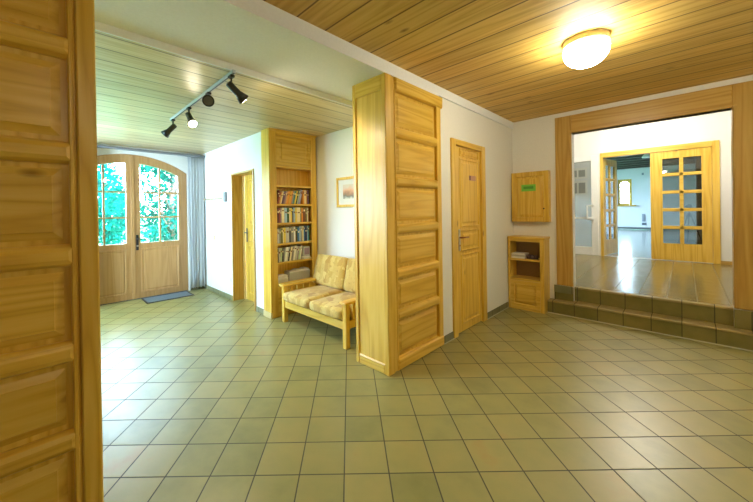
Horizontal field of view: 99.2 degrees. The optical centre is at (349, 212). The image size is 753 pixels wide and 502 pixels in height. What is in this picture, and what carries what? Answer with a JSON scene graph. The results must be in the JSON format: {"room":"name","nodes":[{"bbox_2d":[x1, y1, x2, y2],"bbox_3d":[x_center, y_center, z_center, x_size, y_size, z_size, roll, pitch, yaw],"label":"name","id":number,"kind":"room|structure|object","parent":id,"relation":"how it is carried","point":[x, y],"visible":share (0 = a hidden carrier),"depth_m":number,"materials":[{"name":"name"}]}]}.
{"room":"entrance hall","nodes":[
{"label":"entrance hall","id":0,"kind":"room"},
{"bbox_2d":[99,224,165,244],"bbox_3d":[-15.639,1.704,30.939,100.000,0.130,53.600,-1,0,-44],"label":"ground","id":1,"kind":"structure","parent":0,"point":[143,224],"depth_m":21.90,"materials":[{"name":"white"}]},
{"bbox_2d":[97,163,140,244],"bbox_3d":[-9.380,-0.300,11.146,3.390,3.829,3.794,-1,0,-44],"label":"tree","id":2,"kind":"object","parent":1,"relation":"on","point":[111,230],"visible":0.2,"depth_m":11.03,"materials":[{"name":"green plant"}]},
{"bbox_2d":[100,164,177,243],"bbox_3d":[-4.983,-0.352,8.276,2.963,3.813,2.869,-1,0,19],"label":"tree","id":3,"kind":"object","parent":1,"relation":"on","point":[168,225],"visible":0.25,"depth_m":8.00,"materials":[{"name":"green plant"}]},
{"bbox_2d":[97,143,204,290],"bbox_3d":[-4.044,0.188,4.812,3.480,2.478,0.250,-1,0,-44],"label":"wall","id":4,"kind":"structure","parent":0,"point":[180,162],"depth_m":5.55,"materials":[{"name":"white paint"}]},
{"bbox_2d":[97,154,187,304],"bbox_3d":[-3.550,0.240,5.223,1.644,2.356,0.236,-1,0,-44],"label":"door","id":5,"kind":"structure","parent":4,"relation":"in","point":[132,270],"depth_m":5.24,"materials":[{"name":"brown wood"}]},
{"bbox_2d":[97,145,204,157],"bbox_3d":[-3.419,-0.999,5.107,2.125,0.030,0.095,-1,0,-44],"label":"rail","id":6,"kind":"object","parent":4,"relation":"attached to","point":[98,146],"visible":0.58,"depth_m":5.20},
{"bbox_2d":[188,157,204,288],"bbox_3d":[-2.760,0.178,5.760,0.258,2.340,0.091,-1,0,-44],"label":"curtain","id":7,"kind":"object","parent":6,"relation":"hanging from","point":[195,165],"visible":1,"depth_m":5.76,"materials":[{"name":"white fabric"}]},
{"bbox_2d":[191,286,204,289],"bbox_3d":[-3.848,1.387,4.805,3.219,0.075,0.011,-1,0,-44],"label":"baseboard","id":8,"kind":"structure","parent":4,"relation":"attached to","point":[202,287],"depth_m":5.83,"materials":[{"name":"tile"}]},
{"bbox_2d":[95,30,352,153],"bbox_3d":[-2.432,-1.133,3.775,4.320,0.120,3.998,-1,0,-44],"label":"ceiling","id":9,"kind":"structure","parent":0,"point":[140,87],"depth_m":3.24,"materials":[{"name":"beige wood"}]},
{"bbox_2d":[161,70,247,137],"bbox_3d":[-1.487,-0.964,3.056,1.730,0.242,0.201,-1,0,43],"label":"track light","id":10,"kind":"object","parent":9,"relation":"attached to","point":[207,100],"visible":1,"depth_m":2.73,"materials":[{"name":"grey plastic"}]},
{"bbox_2d":[203,132,263,308],"bbox_3d":[-1.687,0.148,5.505,0.890,2.478,2.500,-1,0,-44],"label":"wall","id":11,"kind":"structure","parent":0,"point":[244,154],"depth_m":5.21,"materials":[{"name":"white paint"}]},
{"bbox_2d":[203,197,222,200],"bbox_3d":[-2.353,-0.230,5.496,0.077,0.041,0.760,-1,0,-44],"label":"coat rack","id":12,"kind":"object","parent":11,"relation":"attached to","point":[215,198],"visible":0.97,"depth_m":5.44,"materials":[{"name":"white paint"}]},
{"bbox_2d":[223,192,226,201],"bbox_3d":[-2.011,-0.252,5.170,0.030,0.160,0.075,-1,0,-44],"label":"wall thermostat","id":13,"kind":"object","parent":11,"relation":"attached to","point":[224,193],"visible":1,"depth_m":5.15,"materials":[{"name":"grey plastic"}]},
{"bbox_2d":[204,284,263,313],"bbox_3d":[-1.909,1.355,5.110,0.011,0.075,2.245,-1,0,-44],"label":"baseboard","id":14,"kind":"structure","parent":11,"relation":"attached to","point":[258,309],"depth_m":5.28,"materials":[{"name":"tile"}]},
{"bbox_2d":[231,169,256,310],"bbox_3d":[-1.499,0.387,4.831,0.265,2.000,0.770,-1,0,-44],"label":"door","id":15,"kind":"structure","parent":11,"relation":"in","point":[242,183],"depth_m":5.05,"materials":[{"name":"brown wood"}]},
{"bbox_2d":[316,126,354,284],"bbox_3d":[0.070,0.100,4.220,0.120,2.528,1.965,-1,0,-44],"label":"wall","id":16,"kind":"structure","parent":0,"point":[334,150],"depth_m":4.43,"materials":[{"name":"white paint"}]},
{"bbox_2d":[336,176,353,206],"bbox_3d":[0.009,-0.270,4.170,0.024,0.400,0.520,-1,0,-44],"label":"framed picture","id":17,"kind":"object","parent":16,"relation":"attached to","point":[344,185],"visible":0.52,"depth_m":4.23,"materials":[{"name":"white paper"}]},
{"bbox_2d":[343,184,353,198],"bbox_3d":[0.009,-0.275,4.170,0.001,0.190,0.270,-1,0,-44],"label":"print","id":18,"kind":"object","parent":17,"relation":"attached to","point":[348,189],"depth_m":4.19},
{"bbox_2d":[100,288,752,501],"bbox_3d":[-0.097,1.423,2.377,7.100,0.100,9.200,-1,0,-44],"label":"floor","id":19,"kind":"structure","parent":0,"point":[207,396],"depth_m":2.17,"materials":[{"name":"green tile"}]},
{"bbox_2d":[0,0,103,501],"bbox_3d":[-1.510,0.136,1.172,0.898,2.528,0.402,-1,0,-44],"label":"pillar","id":20,"kind":"structure","parent":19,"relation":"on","point":[51,438],"depth_m":1.25,"materials":[{"name":"brown wood"}]},
{"bbox_2d":[141,291,193,303],"bbox_3d":[-3.012,1.403,5.312,0.690,0.010,0.400,-1,0,-44],"label":"door mat","id":21,"kind":"object","parent":19,"relation":"on","point":[176,295],"visible":1,"depth_m":5.27,"materials":[{"name":"fabric"}]},
{"bbox_2d":[261,128,317,318],"bbox_3d":[-0.843,0.138,4.489,0.774,2.478,0.305,-1,0,-44],"label":"bookcase","id":22,"kind":"object","parent":19,"relation":"on","point":[288,158],"visible":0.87,"depth_m":4.29,"materials":[{"name":"brown wood"}]},
{"bbox_2d":[277,208,278,222],"bbox_3d":[-0.989,0.041,4.310,0.028,0.201,0.111,-1,0,-44],"label":"book","id":23,"kind":"object","parent":22,"relation":"on","point":[277,208],"visible":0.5,"depth_m":4.27,"materials":[{"name":"paper"}]},
{"bbox_2d":[279,228,282,242],"bbox_3d":[-0.946,0.315,4.350,0.026,0.201,0.115,-1,0,-44],"label":"book","id":24,"kind":"object","parent":22,"relation":"on","point":[279,228],"visible":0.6,"depth_m":4.31,"materials":[{"name":"paper"}]},
{"bbox_2d":[281,208,283,222],"bbox_3d":[-0.938,0.038,4.372,0.044,0.205,0.115,-1,0,-44],"label":"book","id":25,"kind":"object","parent":22,"relation":"on","point":[282,209],"visible":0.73,"depth_m":4.33,"materials":[{"name":"paper"}]},
{"bbox_2d":[280,227,285,242],"bbox_3d":[-0.913,0.309,4.385,0.026,0.212,0.113,-1,0,-44],"label":"book","id":26,"kind":"object","parent":22,"relation":"on","point":[280,227],"visible":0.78,"depth_m":4.35,"materials":[{"name":"paper"}]},
{"bbox_2d":[282,247,287,260],"bbox_3d":[-0.896,0.572,4.394,0.066,0.194,0.118,-1,0,-44],"label":"book","id":27,"kind":"object","parent":22,"relation":"on","point":[285,248],"visible":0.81,"depth_m":4.35,"materials":[{"name":"paper"}]},
{"bbox_2d":[284,208,286,222],"bbox_3d":[-0.901,0.037,4.394,0.036,0.205,0.112,-1,0,-44],"label":"book","id":28,"kind":"object","parent":22,"relation":"on","point":[285,209],"visible":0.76,"depth_m":4.35,"materials":[{"name":"paper"}]},
{"bbox_2d":[286,227,288,242],"bbox_3d":[-0.880,0.308,4.410,0.052,0.212,0.109,-1,0,-44],"label":"book","id":29,"kind":"object","parent":22,"relation":"on","point":[287,228],"visible":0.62,"depth_m":4.37,"materials":[{"name":"paper"}]},
{"bbox_2d":[287,208,288,222],"bbox_3d":[-0.878,0.037,4.422,0.033,0.205,0.119,-1,0,-44],"label":"book","id":30,"kind":"object","parent":22,"relation":"on","point":[287,208],"visible":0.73,"depth_m":4.38,"materials":[{"name":"paper"}]},
{"bbox_2d":[289,227,290,241],"bbox_3d":[-0.859,0.307,4.445,0.026,0.214,0.126,-1,0,-44],"label":"book","id":31,"kind":"object","parent":22,"relation":"on","point":[289,227],"visible":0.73,"depth_m":4.40,"materials":[{"name":"paper"}]},
{"bbox_2d":[287,246,292,260],"bbox_3d":[-0.844,0.569,4.456,0.061,0.197,0.119,-1,0,-44],"label":"book","id":32,"kind":"object","parent":22,"relation":"on","point":[291,247],"visible":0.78,"depth_m":4.42,"materials":[{"name":"paper"}]},
{"bbox_2d":[291,227,293,241],"bbox_3d":[-0.831,0.306,4.470,0.047,0.214,0.126,-1,0,-44],"label":"book","id":33,"kind":"object","parent":22,"relation":"on","point":[292,228],"visible":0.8,"depth_m":4.42,"materials":[{"name":"paper"}]},
{"bbox_2d":[290,245,296,259],"bbox_3d":[-0.799,0.565,4.499,0.068,0.204,0.119,-1,0,-44],"label":"book","id":34,"kind":"object","parent":22,"relation":"on","point":[290,245],"visible":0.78,"depth_m":4.46,"materials":[{"name":"paper"}]},
{"bbox_2d":[293,207,294,221],"bbox_3d":[-0.805,0.034,4.491,0.028,0.207,0.116,-1,0,-44],"label":"book","id":35,"kind":"object","parent":22,"relation":"on","point":[293,207],"visible":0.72,"depth_m":4.45,"materials":[{"name":"paper"}]},
{"bbox_2d":[295,207,296,221],"bbox_3d":[-0.780,0.034,4.505,0.025,0.207,0.110,-1,0,-44],"label":"book","id":36,"kind":"object","parent":22,"relation":"on","point":[295,207],"visible":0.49,"depth_m":4.47,"materials":[{"name":"paper"}]},
{"bbox_2d":[284,267,309,280],"bbox_3d":[-0.740,0.868,4.548,0.340,0.144,0.140,-1,0,-44],"label":"box","id":37,"kind":"object","parent":22,"relation":"on","point":[302,272],"visible":0.91,"depth_m":4.49,"materials":[{"name":"white paper"}]},
{"bbox_2d":[297,207,299,221],"bbox_3d":[-0.751,0.031,4.537,0.057,0.212,0.115,-1,0,-44],"label":"book","id":38,"kind":"object","parent":22,"relation":"on","point":[298,208],"visible":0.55,"depth_m":4.49,"materials":[{"name":"paper"}]},
{"bbox_2d":[296,190,302,203],"bbox_3d":[-0.732,-0.221,4.568,0.081,0.205,0.125,-1,0,-44],"label":"book","id":39,"kind":"object","parent":22,"relation":"on","point":[301,191],"visible":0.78,"depth_m":4.52,"materials":[{"name":"paper"}]},
{"bbox_2d":[300,190,303,203],"bbox_3d":[-0.694,-0.217,4.603,0.028,0.196,0.119,-1,0,-44],"label":"book","id":40,"kind":"object","parent":22,"relation":"on","point":[302,197],"visible":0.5,"depth_m":4.56,"materials":[{"name":"paper"}]},
{"bbox_2d":[302,226,303,240],"bbox_3d":[-0.694,0.300,4.586,0.020,0.221,0.111,-1,0,-44],"label":"book","id":41,"kind":"object","parent":22,"relation":"on","point":[302,226],"visible":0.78,"depth_m":4.55,"materials":[{"name":"paper"}]},
{"bbox_2d":[303,208,305,221],"bbox_3d":[-0.681,0.035,4.604,0.044,0.201,0.115,-1,0,-44],"label":"book","id":42,"kind":"object","parent":22,"relation":"on","point":[304,214],"visible":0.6,"depth_m":4.56,"materials":[{"name":"paper"}]},
{"bbox_2d":[304,225,306,240],"bbox_3d":[-0.659,0.298,4.629,0.039,0.223,0.115,-1,0,-44],"label":"book","id":43,"kind":"object","parent":22,"relation":"on","point":[304,225],"visible":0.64,"depth_m":4.59,"materials":[{"name":"paper"}]},
{"bbox_3d":[-0.649,0.646,4.630,0.120,0.035,0.141,-1,0,-44],"label":"flat book","id":44,"kind":"object","parent":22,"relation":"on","visible":0},
{"bbox_2d":[301,246,309,255],"bbox_3d":[-0.655,0.558,4.638,0.110,0.138,0.132,-1,0,-44],"label":"slipcase","id":45,"kind":"object","parent":44,"relation":"on","point":[305,249],"visible":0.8,"depth_m":4.59,"materials":[{"name":"cardboard"}]},
{"bbox_3d":[-0.940,0.929,4.349,0.170,0.030,0.131,-1,0,-44],"label":"paper stack","id":46,"kind":"object","parent":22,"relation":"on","visible":0},
{"bbox_3d":[-0.937,0.898,4.347,0.160,0.030,0.139,-1,0,-44],"label":"paper stack","id":47,"kind":"object","parent":46,"relation":"on","visible":0},
{"bbox_2d":[278,274,287,278],"bbox_3d":[-0.944,0.867,4.346,0.165,0.030,0.132,-1,0,-44],"label":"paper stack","id":48,"kind":"object","parent":47,"relation":"on","point":[279,275],"visible":0.54,"depth_m":4.32,"materials":[{"name":"beige paper"}]},
{"bbox_2d":[279,254,355,349],"bbox_3d":[-0.204,0.971,3.839,0.745,0.797,1.236,-1,0,-44],"label":"sofa","id":49,"kind":"object","parent":19,"relation":"on","point":[332,301],"visible":0.71,"depth_m":3.85,"materials":[{"name":"beige fabric"}]},
{"bbox_2d":[283,285,347,307],"bbox_3d":[-0.414,1.037,4.007,0.670,0.140,0.532,-1,0,-44],"label":"seat cushion","id":50,"kind":"object","parent":49,"relation":"on","point":[299,298],"depth_m":3.89,"materials":[{"name":"fabric"}]},
{"bbox_2d":[313,254,348,289],"bbox_3d":[-0.243,0.777,4.235,0.197,0.409,0.612,-1,0,-44],"label":"cushion","id":51,"kind":"object","parent":49,"relation":"on","point":[330,270],"depth_m":4.15,"materials":[{"name":"fabric"}]},
{"bbox_2d":[309,292,355,318],"bbox_3d":[-0.041,1.033,3.616,0.670,0.139,0.532,-1,0,-44],"label":"seat cushion","id":52,"kind":"object","parent":49,"relation":"on","point":[328,306],"depth_m":3.46,"materials":[{"name":"fabric"}]},
{"bbox_2d":[343,258,354,292],"bbox_3d":[0.185,0.771,3.786,0.196,0.409,0.612,-1,0,-44],"label":"cushion","id":53,"kind":"object","parent":49,"relation":"on","point":[349,266],"depth_m":3.90,"materials":[{"name":"fabric"}]},
{"bbox_2d":[352,72,443,375],"bbox_3d":[0.508,0.097,3.095,0.902,2.528,0.402,-1,0,-44],"label":"pillar","id":54,"kind":"structure","parent":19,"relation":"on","point":[397,127],"depth_m":2.85,"materials":[{"name":"brown wood"}]},
{"bbox_2d":[507,235,549,313],"bbox_3d":[2.474,0.827,4.399,0.271,0.995,0.457,-1,0,-44],"label":"shelf unit","id":55,"kind":"object","parent":19,"relation":"on","point":[528,279],"visible":0.92,"depth_m":4.36,"materials":[{"name":"brown wood"}]},
{"bbox_2d":[527,254,537,259],"bbox_3d":[2.475,0.598,4.312,0.084,0.061,0.141,-1,0,-44],"label":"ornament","id":56,"kind":"object","parent":55,"relation":"on","point":[529,256],"visible":1,"depth_m":4.29,"materials":[{"name":"brown"}]},
{"bbox_3d":[2.395,0.619,4.471,0.181,0.020,0.180,-1,0,-44],"label":"magazine stack","id":57,"kind":"object","parent":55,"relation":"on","visible":0},
{"bbox_3d":[2.398,0.597,4.471,0.176,0.020,0.185,-1,0,-44],"label":"magazine stack","id":58,"kind":"object","parent":57,"relation":"on","visible":0},
{"bbox_2d":[511,252,528,254],"bbox_3d":[2.396,0.575,4.476,0.171,0.020,0.175,-1,0,-44],"label":"magazine stack","id":59,"kind":"object","parent":58,"relation":"on","point":[514,253],"visible":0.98,"depth_m":4.43,"materials":[{"name":"white paper"}]},
{"bbox_2d":[548,288,752,350],"bbox_3d":[3.643,1.137,3.362,0.260,0.345,2.662,-1,0,-44],"label":"steps","id":60,"kind":"structure","parent":19,"relation":"on","point":[741,319],"depth_m":3.51,"materials":[{"name":"tile"}]},
{"bbox_2d":[440,98,513,335],"bbox_3d":[1.592,0.024,4.107,2.170,2.632,0.300,-1,0,-44],"label":"wall","id":61,"kind":"structure","parent":0,"point":[458,122],"depth_m":4.09,"materials":[{"name":"white paint"}]},
{"bbox_2d":[450,138,487,337],"bbox_3d":[1.372,0.270,3.730,0.825,2.150,0.177,-1,0,-44],"label":"door","id":62,"kind":"structure","parent":61,"relation":"in","point":[467,160],"depth_m":3.68,"materials":[{"name":"brown wood"}]},
{"bbox_2d":[444,302,508,343],"bbox_3d":[1.599,1.303,3.883,1.745,0.075,0.011,-1,0,-44],"label":"baseboard","id":63,"kind":"structure","parent":61,"relation":"attached to","point":[448,337],"depth_m":4.08,"materials":[{"name":"tile"}]},
{"bbox_2d":[263,0,752,122],"bbox_3d":[1.468,-1.328,0.658,7.070,0.100,4.505,-1,0,-44],"label":"ceiling","id":64,"kind":"structure","parent":0,"point":[503,57],"depth_m":2.41,"materials":[{"name":"brown wood"}]},
{"bbox_2d":[94,0,512,128],"bbox_3d":[-0.368,-1.228,2.500,6.950,0.254,0.697,-1,0,-44],"label":"beam","id":65,"kind":"structure","parent":64,"relation":"attached to","point":[258,39],"depth_m":2.16,"materials":[{"name":"white paint"}]},
{"bbox_2d":[563,29,609,68],"bbox_3d":[1.763,-1.187,2.380,0.286,0.203,0.286,-1,0,-44],"label":"ceiling lamp","id":66,"kind":"object","parent":64,"relation":"attached to","point":[586,49],"visible":1,"depth_m":2.29,"materials":[{"name":"white glass"}]},
{"bbox_2d":[512,75,752,311],"bbox_3d":[3.929,-0.010,3.140,0.120,2.632,4.325,-1,0,-44],"label":"wall","id":67,"kind":"structure","parent":0,"point":[533,140],"depth_m":4.33,"materials":[{"name":"white paint"}]},
{"bbox_2d":[511,170,550,221],"bbox_3d":[2.521,-0.216,4.443,0.112,0.690,0.465,-1,0,-44],"label":"upper cabinet","id":68,"kind":"object","parent":67,"relation":"attached to","point":[531,191],"visible":1,"depth_m":4.39,"materials":[{"name":"brown wood"}]},
{"bbox_2d":[554,285,572,293],"bbox_3d":[2.817,1.012,4.204,0.014,0.095,0.207,-1,0,-44],"label":"baseboard","id":69,"kind":"structure","parent":67,"relation":"attached to","point":[557,288],"depth_m":4.20,"materials":[{"name":"tile"}]},
{"bbox_2d":[548,312,752,351],"bbox_3d":[3.546,1.308,3.268,0.014,0.007,2.662,-1,0,-44],"label":"trim","id":70,"kind":"structure","parent":67,"relation":"attached to","point":[548,312],"depth_m":3.46,"materials":[{"name":"tile"}]},
{"bbox_2d":[555,80,752,310],"bbox_3d":[3.401,-0.154,3.672,0.146,2.218,1.742,-1,0,-44],"label":"door frame","id":71,"kind":"structure","parent":67,"relation":"attached to","point":[742,93],"depth_m":3.31,"materials":[{"name":"brown wood"}]},
{"bbox_2d":[548,229,752,335],"bbox_3d":[7.847,0.977,9.399,14.700,0.202,7.200,-1,0,-44],"label":"floor","id":72,"kind":"structure","parent":0,"point":[710,283],"depth_m":4.54,"materials":[{"name":"wood"}]},
{"bbox_2d":[695,156,701,244],"bbox_3d":[8.202,-0.258,6.727,0.638,2.275,1.220,-1,0,-44],"label":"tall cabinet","id":73,"kind":"object","parent":72,"relation":"on","point":[698,185],"visible":0.03,"depth_m":6.94,"materials":[{"name":"brown wood"}]},
{"bbox_2d":[574,110,731,263],"bbox_3d":[5.374,-0.403,6.907,0.120,2.855,3.820,-1,0,-44],"label":"wall","id":74,"kind":"structure","parent":0,"point":[713,126],"depth_m":5.97,"materials":[{"name":"white paint"}]},
{"bbox_2d":[574,155,598,254],"bbox_3d":[5.057,-0.151,7.134,0.133,2.151,0.810,-1,0,-44],"label":"door","id":75,"kind":"structure","parent":74,"relation":"in","point":[586,206],"depth_m":6.99,"materials":[{"name":"white paint"}]},
{"bbox_2d":[574,167,586,178],"bbox_3d":[5.095,-0.867,7.117,0.004,0.240,0.340,-1,0,-44],"label":"notice","id":76,"kind":"object","parent":75,"relation":"attached to","point":[579,173],"visible":0.67,"depth_m":7.08,"materials":[{"name":"white paper"}]},
{"bbox_2d":[574,180,587,194],"bbox_3d":[5.100,-0.547,7.118,0.004,0.320,0.340,-1,0,-44],"label":"notice","id":77,"kind":"object","parent":75,"relation":"attached to","point":[580,187],"visible":0.67,"depth_m":7.07,"materials":[{"name":"white paper"}]},
{"bbox_2d":[600,140,720,263],"bbox_3d":[6.223,-0.180,6.484,0.800,2.185,1.670,-1,0,-44],"label":"door","id":78,"kind":"structure","parent":74,"relation":"in","point":[709,251],"depth_m":6.02,"materials":[{"name":"brown wood"}]},
{"bbox_2d":[721,261,731,264],"bbox_3d":[6.599,0.880,5.549,0.015,0.060,0.185,-1,0,-44],"label":"baseboard","id":79,"kind":"structure","parent":74,"relation":"attached to","point":[722,262],"depth_m":5.57,"materials":[{"name":"brown wood"}]},
{"bbox_2d":[617,163,695,226],"bbox_3d":[13.248,-0.867,14.567,0.300,3.275,7.200,-1,0,-44],"label":"wall","id":80,"kind":"structure","parent":0,"point":[628,216],"depth_m":14.21,"materials":[{"name":"paint"}]},
{"bbox_2d":[617,179,635,205],"bbox_3d":[12.790,-0.913,14.822,0.270,1.250,0.760,-1,0,-44],"label":"window","id":81,"kind":"structure","parent":80,"relation":"in","point":[629,181],"depth_m":14.84,"materials":[{"name":"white wood"}]},
{"bbox_2d":[618,227,695,230],"bbox_3d":[13.157,0.723,14.462,0.020,0.100,7.200,-1,0,-44],"label":"baseboard","id":82,"kind":"structure","parent":80,"relation":"attached to","point":[639,228],"depth_m":14.34,"materials":[{"name":"grey plastic"}]},
{"bbox_3d":[9.172,-2.166,10.699,10.900,0.120,7.200,-1,0,-44],"label":"ceiling","id":83,"kind":"structure","parent":0,"visible":0},
{"bbox_2d":[604,154,649,159],"bbox_3d":[9.971,-2.031,11.458,0.220,0.180,7.200,-1,0,-44],"label":"beam","id":84,"kind":"structure","parent":83,"relation":"attached to","point":[641,155],"depth_m":11.44,"materials":[{"name":"brown wood"}]},
{"bbox_2d":[615,157,649,161],"bbox_3d":[10.564,-2.043,12.024,0.220,0.180,7.200,-1,0,-44],"label":"beam","id":85,"kind":"structure","parent":83,"relation":"attached to","point":[639,158],"depth_m":11.94,"materials":[{"name":"brown wood"}]},
{"bbox_2d":[617,157,694,165],"bbox_3d":[11.751,-2.066,13.155,0.220,0.180,7.200,-1,0,-44],"label":"beam","id":86,"kind":"structure","parent":83,"relation":"attached to","point":[692,158],"depth_m":12.76,"materials":[{"name":"brown wood"}]},
{"bbox_2d":[617,160,694,167],"bbox_3d":[12.345,-2.077,13.721,0.220,0.180,7.200,-1,0,-44],"label":"beam","id":87,"kind":"structure","parent":83,"relation":"attached to","point":[683,160],"depth_m":13.37,"materials":[{"name":"brown wood"}]},
{"bbox_2d":[617,162,694,169],"bbox_3d":[12.938,-2.089,14.287,0.220,0.180,7.200,-1,0,-44],"label":"beam","id":88,"kind":"structure","parent":83,"relation":"attached to","point":[683,162],"depth_m":13.66,"materials":[{"name":"brown wood"}]},
{"bbox_2d":[617,156,694,163],"bbox_3d":[11.158,-2.054,12.590,0.220,0.180,7.200,-1,0,-44],"label":"beam","id":89,"kind":"structure","parent":83,"relation":"attached to","point":[644,160],"depth_m":12.36,"materials":[{"name":"brown wood"}]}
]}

